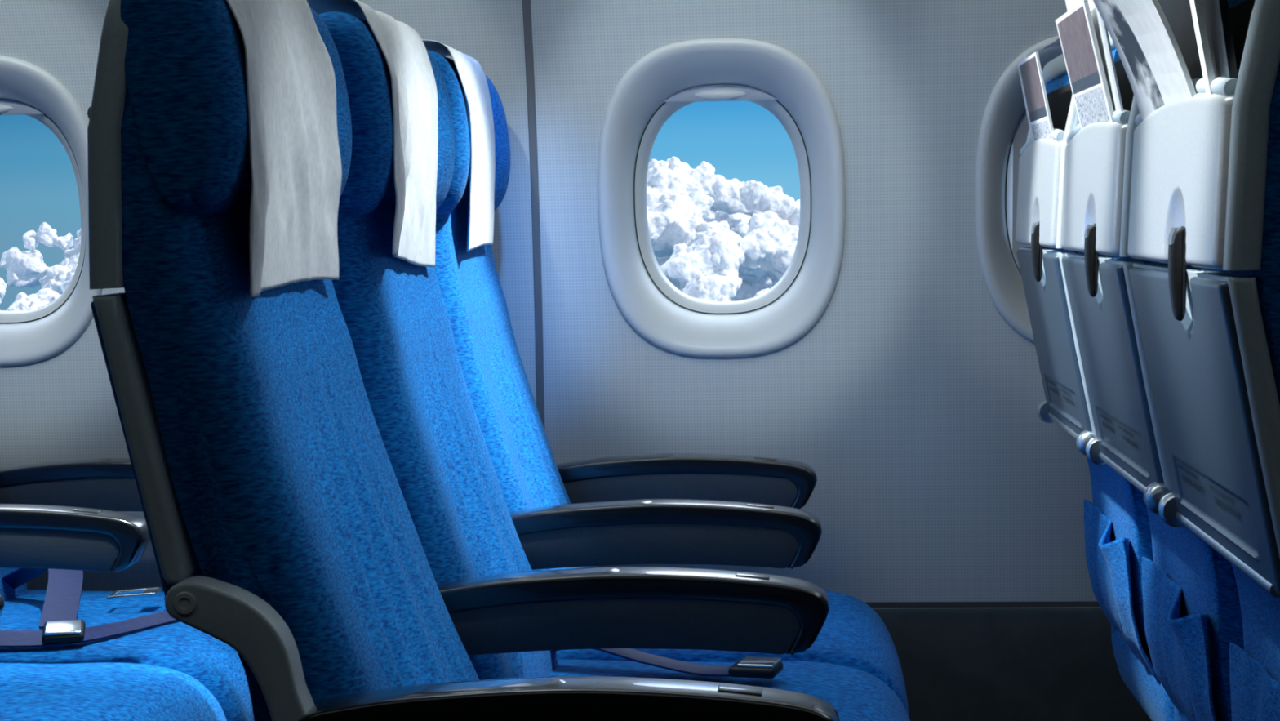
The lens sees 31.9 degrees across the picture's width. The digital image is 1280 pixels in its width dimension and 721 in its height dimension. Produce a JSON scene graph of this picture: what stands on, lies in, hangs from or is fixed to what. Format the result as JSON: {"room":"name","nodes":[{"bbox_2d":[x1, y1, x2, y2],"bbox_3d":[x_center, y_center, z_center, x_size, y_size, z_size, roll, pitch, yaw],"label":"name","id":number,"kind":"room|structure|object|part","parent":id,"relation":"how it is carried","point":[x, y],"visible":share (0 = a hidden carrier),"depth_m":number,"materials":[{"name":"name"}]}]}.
{"room":"aircraft cabin","nodes":[
{"label":"aircraft cabin","id":0,"kind":"room"},
{"bbox_2d":[0,0,1097,602],"bbox_3d":[-0.166,-0.488,3.011,4.264,1.708,0.363,-1,4,4],"label":"wall","id":1,"kind":"structure","parent":0,"point":[912,402],"depth_m":3.19,"materials":[{"name":"plastic"}]},
{"bbox_2d":[0,55,102,366],"bbox_3d":[-0.946,-0.216,3.279,0.351,0.449,0.167,-1,4,4],"label":"window","id":2,"kind":"structure","parent":1,"relation":"in","point":[38,335],"depth_m":3.26,"materials":[{"name":"grey plastic"}]},
{"bbox_2d":[0,99,44,115],"bbox_3d":[-0.949,-0.369,3.266,0.236,0.023,0.009,-1,4,4],"label":"shade","id":3,"kind":"object","parent":2,"relation":"attached to","point":[7,107],"depth_m":3.26,"materials":[{"name":"grey plastic"}]},
{"bbox_2d":[522,0,544,428],"bbox_3d":[-0.165,-0.484,3.012,0.013,1.700,0.363,-1,4,4],"label":"trim","id":4,"kind":"structure","parent":1,"relation":"attached to","point":[526,12],"depth_m":3.19,"materials":[{"name":"grey plastic"}]},
{"bbox_2d":[597,38,845,357],"bbox_3d":[0.117,-0.229,3.206,0.351,0.449,0.167,-1,4,4],"label":"window","id":5,"kind":"structure","parent":1,"relation":"in","point":[670,77],"depth_m":3.19,"materials":[{"name":"grey plastic"}]},
{"bbox_2d":[663,84,777,102],"bbox_3d":[0.114,-0.382,3.193,0.236,0.023,0.009,-1,4,4],"label":"shade","id":6,"kind":"object","parent":5,"relation":"attached to","point":[682,92],"depth_m":3.19,"materials":[{"name":"grey plastic"}]},
{"bbox_2d":[865,600,1100,607],"bbox_3d":[-0.138,0.355,3.289,4.264,0.028,0.040,-1,4,4],"label":"trim","id":7,"kind":"structure","parent":1,"relation":"attached to","point":[1071,603],"depth_m":3.23,"materials":[{"name":"black plastic"}]},
{"bbox_2d":[871,606,1151,720],"bbox_3d":[-0.135,0.552,3.292,4.264,0.380,0.035,-1,4,4],"label":"floor","id":8,"kind":"structure","parent":1,"relation":"attached to","point":[1050,663],"depth_m":3.22,"materials":[{"name":"black carpet"}]},
{"bbox_2d":[975,35,1062,343],"bbox_3d":[0.649,-0.235,3.169,0.351,0.449,0.167,-1,4,4],"label":"window","id":9,"kind":"structure","parent":1,"relation":"in","point":[1004,128],"depth_m":3.16,"materials":[{"name":"grey plastic"}]},
{"bbox_2d":[1012,110,1031,270],"bbox_3d":[0.650,-0.237,3.187,0.236,0.328,0.050,-1,4,4],"label":"shade","id":10,"kind":"object","parent":9,"relation":"attached to","point":[1020,126],"depth_m":3.19,"materials":[{"name":"grey plastic"}]},
{"bbox_3d":[-0.286,0.910,1.033,4.264,0.040,4.700,-1,4,4],"label":"floor","id":11,"kind":"structure","parent":0,"visible":0},
{"bbox_2d":[0,594,226,720],"bbox_3d":[-0.822,0.232,2.411,0.649,1.154,0.526,-1,4,4],"label":"seat","id":12,"kind":"object","parent":11,"relation":"on","point":[100,691],"visible":1,"depth_m":2.50,"materials":[{"name":"blue fabric"}]},
{"bbox_3d":[-0.816,0.246,2.174,0.392,0.077,0.052,-1,4,4],"label":"armrest","id":13,"kind":"part","parent":12,"relation":"part of","materials":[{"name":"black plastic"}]},
{"bbox_2d":[0,662,226,720],"bbox_3d":[-0.751,0.443,2.436,0.515,0.158,0.494,-1,4,4],"label":"seat cushion","id":14,"kind":"object","parent":12,"relation":"on","point":[100,691],"depth_m":2.50,"materials":[{"name":"blue fabric"}]},
{"bbox_2d":[0,457,254,720],"bbox_3d":[-0.787,0.198,2.933,0.652,1.154,0.564,-1,4,4],"label":"seat","id":15,"kind":"object","parent":11,"relation":"on","point":[63,519],"visible":0.66,"depth_m":2.75,"materials":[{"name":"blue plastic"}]},
{"bbox_2d":[0,567,27,600],"bbox_3d":[-0.977,0.042,2.936,0.212,0.805,0.444,-1,4,4],"label":"cushion","id":16,"kind":"object","parent":15,"relation":"on","point":[13,586],"depth_m":3.07,"materials":[{"name":"blue fabric"}]},
{"bbox_3d":[-0.799,0.222,2.681,0.374,0.058,0.047,-1,4,4],"label":"panel","id":17,"kind":"part","parent":15,"relation":"part of","materials":[{"name":"plastic"}]},
{"bbox_3d":[-0.707,0.327,2.745,0.044,0.011,0.039,-2,4,-11],"label":"buckle lid","id":18,"kind":"part","parent":15,"relation":"part of","materials":[{"name":"silver metal"}]},
{"bbox_3d":[-0.748,0.180,3.183,0.392,0.077,0.052,-1,4,4],"label":"armrest","id":19,"kind":"part","parent":15,"relation":"part of","materials":[{"name":"black plastic"}]},
{"bbox_3d":[-0.765,0.189,3.185,0.374,0.058,0.047,-1,4,4],"label":"panel","id":20,"kind":"part","parent":15,"relation":"part of","materials":[{"name":"plastic"}]},
{"bbox_3d":[-0.782,0.213,2.679,0.392,0.077,0.052,-1,4,4],"label":"armrest","id":21,"kind":"part","parent":15,"relation":"part of","materials":[{"name":"black plastic"}]},
{"bbox_2d":[0,589,254,720],"bbox_3d":[-0.717,0.410,2.942,0.515,0.158,0.494,-1,4,4],"label":"seat cushion","id":22,"kind":"object","parent":15,"relation":"on","point":[136,630],"depth_m":2.75,"materials":[{"name":"blue fabric"}]},
{"bbox_2d":[87,0,839,720],"bbox_3d":[-0.066,0.256,1.851,0.663,1.154,0.526,-1,4,4],"label":"seat","id":23,"kind":"object","parent":11,"relation":"on","point":[282,530],"visible":0.91,"depth_m":1.65,"materials":[{"name":"blue fabric"}]},
{"bbox_2d":[90,301,203,597],"bbox_3d":[-0.358,0.035,1.873,0.082,0.266,0.440,-1,4,4],"label":"tray","id":24,"kind":"object","parent":23,"relation":"on","point":[153,351],"depth_m":1.65,"materials":[{"name":"grey plastic"}]},
{"bbox_2d":[226,0,342,297],"bbox_3d":[-0.338,-0.195,1.832,0.123,0.275,0.350,-1,4,3],"label":"headrest cover","id":25,"kind":"object","parent":23,"relation":"attached to","point":[296,169],"visible":0.99,"depth_m":1.85,"materials":[{"name":"fabric"}]},
{"bbox_2d":[120,85,479,720],"bbox_3d":[-0.256,0.097,1.870,0.212,0.805,0.444,-3,4,4],"label":"cushion","id":26,"kind":"object","parent":23,"relation":"on","point":[262,468],"depth_m":1.66,"materials":[{"name":"blue fabric"}]},
{"bbox_3d":[-0.052,0.270,1.613,0.392,0.077,0.052,-1,4,4],"label":"armrest","id":27,"kind":"part","parent":23,"relation":"part of","materials":[{"name":"black plastic"}]},
{"bbox_2d":[318,11,910,720],"bbox_3d":[-0.024,0.223,2.357,0.649,1.154,0.526,-1,4,4],"label":"seat","id":28,"kind":"object","parent":11,"relation":"on","point":[511,620],"visible":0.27,"depth_m":2.16,"materials":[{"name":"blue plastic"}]},
{"bbox_2d":[306,0,438,266],"bbox_3d":[-0.284,-0.229,2.327,0.125,0.273,0.336,-1,4,4],"label":"headrest cover","id":29,"kind":"object","parent":28,"relation":"attached to","point":[414,87],"visible":0.91,"depth_m":2.35,"materials":[{"name":"fabric"}]},
{"bbox_2d":[332,195,558,679],"bbox_3d":[-0.213,0.066,2.375,0.212,0.805,0.444,-1,4,4],"label":"cushion","id":30,"kind":"object","parent":28,"relation":"on","point":[393,309],"depth_m":2.25,"materials":[{"name":"blue fabric"}]},
{"bbox_3d":[-0.035,0.246,2.121,0.374,0.058,0.047,-1,4,4],"label":"panel","id":31,"kind":"part","parent":28,"relation":"part of","materials":[{"name":"plastic"}]},
{"bbox_3d":[-0.018,0.236,2.119,0.392,0.077,0.052,-1,4,4],"label":"armrest","id":32,"kind":"part","parent":28,"relation":"part of","materials":[{"name":"black plastic"}]},
{"bbox_2d":[548,659,910,720],"bbox_3d":[0.047,0.434,2.382,0.515,0.158,0.494,-1,4,4],"label":"seat cushion","id":33,"kind":"object","parent":28,"relation":"on","point":[856,695],"depth_m":2.47,"materials":[{"name":"blue fabric"}]},
{"bbox_3d":[0.130,0.329,2.439,0.040,0.004,0.044,0,4,16],"label":"buckle lid","id":34,"kind":"part","parent":28,"relation":"part of","materials":[{"name":"silver metal"}]},
{"bbox_2d":[427,49,908,715],"bbox_3d":[0.011,0.188,2.878,0.652,1.154,0.564,-1,4,4],"label":"seat","id":35,"kind":"object","parent":11,"relation":"on","point":[665,508],"visible":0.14,"depth_m":2.69,"materials":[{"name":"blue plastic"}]},
{"bbox_2d":[422,39,495,252],"bbox_3d":[-0.250,-0.269,2.851,0.112,0.258,0.271,-1,4,4],"label":"headrest cover","id":36,"kind":"object","parent":35,"relation":"attached to","point":[482,171],"visible":0.89,"depth_m":2.86,"materials":[{"name":"fabric"}]},
{"bbox_2d":[435,199,592,571],"bbox_3d":[-0.179,0.032,2.881,0.212,0.805,0.444,-1,4,4],"label":"cushion","id":37,"kind":"object","parent":35,"relation":"on","point":[529,476],"depth_m":2.79,"materials":[{"name":"blue fabric"}]},
{"bbox_3d":[-0.001,0.213,2.627,0.374,0.058,0.047,-1,4,4],"label":"panel","id":38,"kind":"part","parent":35,"relation":"part of","materials":[{"name":"plastic"}]},
{"bbox_3d":[0.016,0.203,2.625,0.392,0.077,0.052,-1,4,4],"label":"armrest","id":39,"kind":"part","parent":35,"relation":"part of","materials":[{"name":"black plastic"}]},
{"bbox_3d":[0.033,0.179,3.130,0.374,0.058,0.047,-1,4,4],"label":"panel","id":40,"kind":"part","parent":35,"relation":"part of","materials":[{"name":"plastic"}]},
{"bbox_3d":[0.050,0.170,3.128,0.392,0.077,0.052,-1,4,4],"label":"armrest","id":41,"kind":"part","parent":35,"relation":"part of","materials":[{"name":"black plastic"}]},
{"bbox_2d":[556,590,908,715],"bbox_3d":[0.081,0.401,2.887,0.515,0.158,0.494,-1,4,4],"label":"seat cushion","id":42,"kind":"object","parent":35,"relation":"on","point":[852,634],"depth_m":2.68,"materials":[{"name":"blue fabric"}]},
{"bbox_2d":[1015,53,1174,720],"bbox_3d":[0.817,0.179,2.823,0.652,1.154,0.564,-1,4,4],"label":"seat","id":43,"kind":"object","parent":11,"relation":"on","point":[1117,532],"visible":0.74,"depth_m":2.75,"materials":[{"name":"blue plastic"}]},
{"bbox_2d":[1017,55,1032,137],"bbox_3d":[0.502,-0.316,2.871,0.026,0.143,0.102,-1,4,4],"label":"leaflet","id":44,"kind":"object","parent":43,"relation":"in","point":[1024,56],"visible":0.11,"depth_m":2.91,"materials":[{"name":"grey paper"}]},
{"bbox_2d":[1017,51,1053,141],"bbox_3d":[0.490,-0.306,2.758,0.029,0.133,0.205,-1,4,4],"label":"magazine","id":45,"kind":"object","parent":43,"relation":"in","point":[1030,69],"visible":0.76,"depth_m":2.74,"materials":[{"name":"grey paper"}]},
{"bbox_3d":[0.556,0.069,3.048,0.031,0.031,0.024,-1,4,4],"label":"hinge knob","id":46,"kind":"part","parent":43,"relation":"part of","materials":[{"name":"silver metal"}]},
{"bbox_2d":[1041,37,1061,49],"bbox_3d":[0.569,-0.272,2.805,0.094,0.271,0.332,-1,4,4],"label":"headrest cover","id":47,"kind":"object","parent":43,"relation":"attached to","point":[1056,42],"visible":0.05,"depth_m":2.92,"materials":[{"name":"fabric"}]},
{"bbox_2d":[1017,221,1092,434],"bbox_3d":[0.527,-0.042,2.828,0.074,0.267,0.440,-1,4,4],"label":"tray","id":48,"kind":"object","parent":43,"relation":"on","point":[1066,404],"depth_m":2.77,"materials":[{"name":"grey plastic"}]},
{"bbox_3d":[0.545,0.087,2.835,0.011,0.011,0.400,-1,4,4],"label":"hinge rod","id":49,"kind":"part","parent":43,"relation":"part of","materials":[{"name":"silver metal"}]},
{"bbox_3d":[0.527,0.097,2.624,0.031,0.031,0.028,-1,4,4],"label":"hinge knob","id":50,"kind":"part","parent":43,"relation":"part of","materials":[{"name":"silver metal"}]},
{"bbox_2d":[1042,75,1153,660],"bbox_3d":[0.627,0.023,2.826,0.212,0.805,0.444,-1,4,4],"label":"seat back","id":51,"kind":"object","parent":43,"relation":"on","point":[1117,532],"depth_m":2.73,"materials":[{"name":"grey plastic"}]},
{"bbox_2d":[1111,624,1174,720],"bbox_3d":[0.887,0.391,2.832,0.515,0.158,0.494,-1,4,4],"label":"seat cushion","id":52,"kind":"object","parent":43,"relation":"on","point":[1139,674],"depth_m":2.80,"materials":[{"name":"blue fabric"}]},
{"bbox_2d":[1060,31,1244,720],"bbox_3d":[0.782,0.213,2.301,0.649,1.154,0.526,-1,4,4],"label":"seat","id":53,"kind":"object","parent":11,"relation":"on","point":[1193,613],"visible":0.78,"depth_m":2.23,"materials":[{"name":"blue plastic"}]},
{"bbox_2d":[1055,0,1114,129],"bbox_3d":[0.453,-0.281,2.267,0.038,0.147,0.230,-1,4,4],"label":"magazine","id":54,"kind":"object","parent":53,"relation":"in","point":[1075,28],"visible":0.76,"depth_m":2.24,"materials":[{"name":"grey paper"}]},
{"bbox_2d":[1065,0,1123,111],"bbox_3d":[0.455,-0.290,2.231,0.035,0.169,0.230,-1,4,4],"label":"folded newspaper","id":55,"kind":"object","parent":53,"relation":"in","point":[1101,31],"visible":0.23,"depth_m":2.15,"materials":[{"name":"white paper"}]},
{"bbox_3d":[0.522,0.102,2.543,0.031,0.031,0.024,-1,4,4],"label":"hinge knob","id":56,"kind":"part","parent":53,"relation":"part of","materials":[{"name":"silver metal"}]},
{"bbox_2d":[1062,223,1164,487],"bbox_3d":[0.492,-0.009,2.322,0.074,0.267,0.440,-1,4,4],"label":"tray","id":57,"kind":"object","parent":53,"relation":"on","point":[1128,439],"depth_m":2.26,"materials":[{"name":"grey plastic"}]},
{"bbox_3d":[0.510,0.120,2.330,0.011,0.011,0.400,-1,4,4],"label":"hinge rod","id":58,"kind":"part","parent":53,"relation":"part of","materials":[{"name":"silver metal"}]},
{"bbox_3d":[0.493,0.130,2.119,0.031,0.031,0.028,-1,4,4],"label":"hinge knob","id":59,"kind":"part","parent":53,"relation":"part of","materials":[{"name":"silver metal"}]},
{"bbox_2d":[1173,705,1188,720],"bbox_3d":[0.853,0.424,2.326,0.515,0.158,0.494,-1,4,4],"label":"seat cushion","id":60,"kind":"object","parent":53,"relation":"on","point":[1180,714],"depth_m":2.51,"materials":[{"name":"blue fabric"}]},
{"bbox_2d":[1127,0,1279,720],"bbox_3d":[0.748,0.246,1.796,0.649,1.154,0.526,-1,4,4],"label":"seat","id":61,"kind":"object","parent":11,"relation":"on","point":[1205,200],"visible":0.96,"depth_m":1.68,"materials":[{"name":"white plastic"}]},
{"bbox_2d":[1092,0,1195,120],"bbox_3d":[0.385,-0.280,1.838,0.112,0.202,0.266,-1,4,3],"label":"newspaper","id":62,"kind":"object","parent":61,"relation":"on","point":[1146,45],"visible":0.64,"depth_m":1.81,"materials":[{"name":"white paper"}]},
{"bbox_3d":[0.487,0.136,2.037,0.031,0.031,0.024,-1,4,4],"label":"hinge knob","id":63,"kind":"part","parent":61,"relation":"part of","materials":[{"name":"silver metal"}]},
{"bbox_2d":[1157,0,1238,79],"bbox_3d":[0.425,-0.287,1.753,0.037,0.219,0.300,-1,4,4],"label":"magazine","id":64,"kind":"object","parent":61,"relation":"in","point":[1178,13],"visible":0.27,"depth_m":1.66,"materials":[{"name":"black paper"}]},
{"bbox_2d":[1189,0,1214,94],"bbox_3d":[0.409,-0.272,1.655,0.040,0.198,0.018,-1,4,4],"label":"booklet","id":65,"kind":"object","parent":61,"relation":"in","point":[1197,11],"visible":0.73,"depth_m":1.65,"materials":[{"name":"white paper"}]},
{"bbox_2d":[1128,226,1279,595],"bbox_3d":[0.458,0.024,1.817,0.074,0.267,0.440,-1,4,4],"label":"tray","id":66,"kind":"object","parent":61,"relation":"on","point":[1208,313],"depth_m":1.69,"materials":[{"name":"grey plastic"}]},
{"bbox_3d":[0.476,0.153,1.824,0.011,0.011,0.400,-1,4,4],"label":"hinge rod","id":67,"kind":"part","parent":61,"relation":"part of","materials":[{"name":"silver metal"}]},
{"label":"outside","id":68,"kind":"structure","parent":0,"visible":0},
{"bbox_2d":[646,156,799,301],"bbox_3d":[31.857,-10.837,388.982,122.177,50.909,92.011,-1,4,4],"label":"cumulus cloud","id":69,"kind":"structure","parent":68,"point":[714,237],"depth_m":389.00,"materials":[{"name":"white"}]},
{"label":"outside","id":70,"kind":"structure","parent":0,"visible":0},
{"bbox_2d":[0,222,81,311],"bbox_3d":[-127.093,-9.940,391.011,123.745,32.954,62.823,-1,4,4],"label":"cumulus cloud","id":71,"kind":"structure","parent":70,"point":[28,268],"depth_m":413.18,"materials":[{"name":"white"}]}
]}

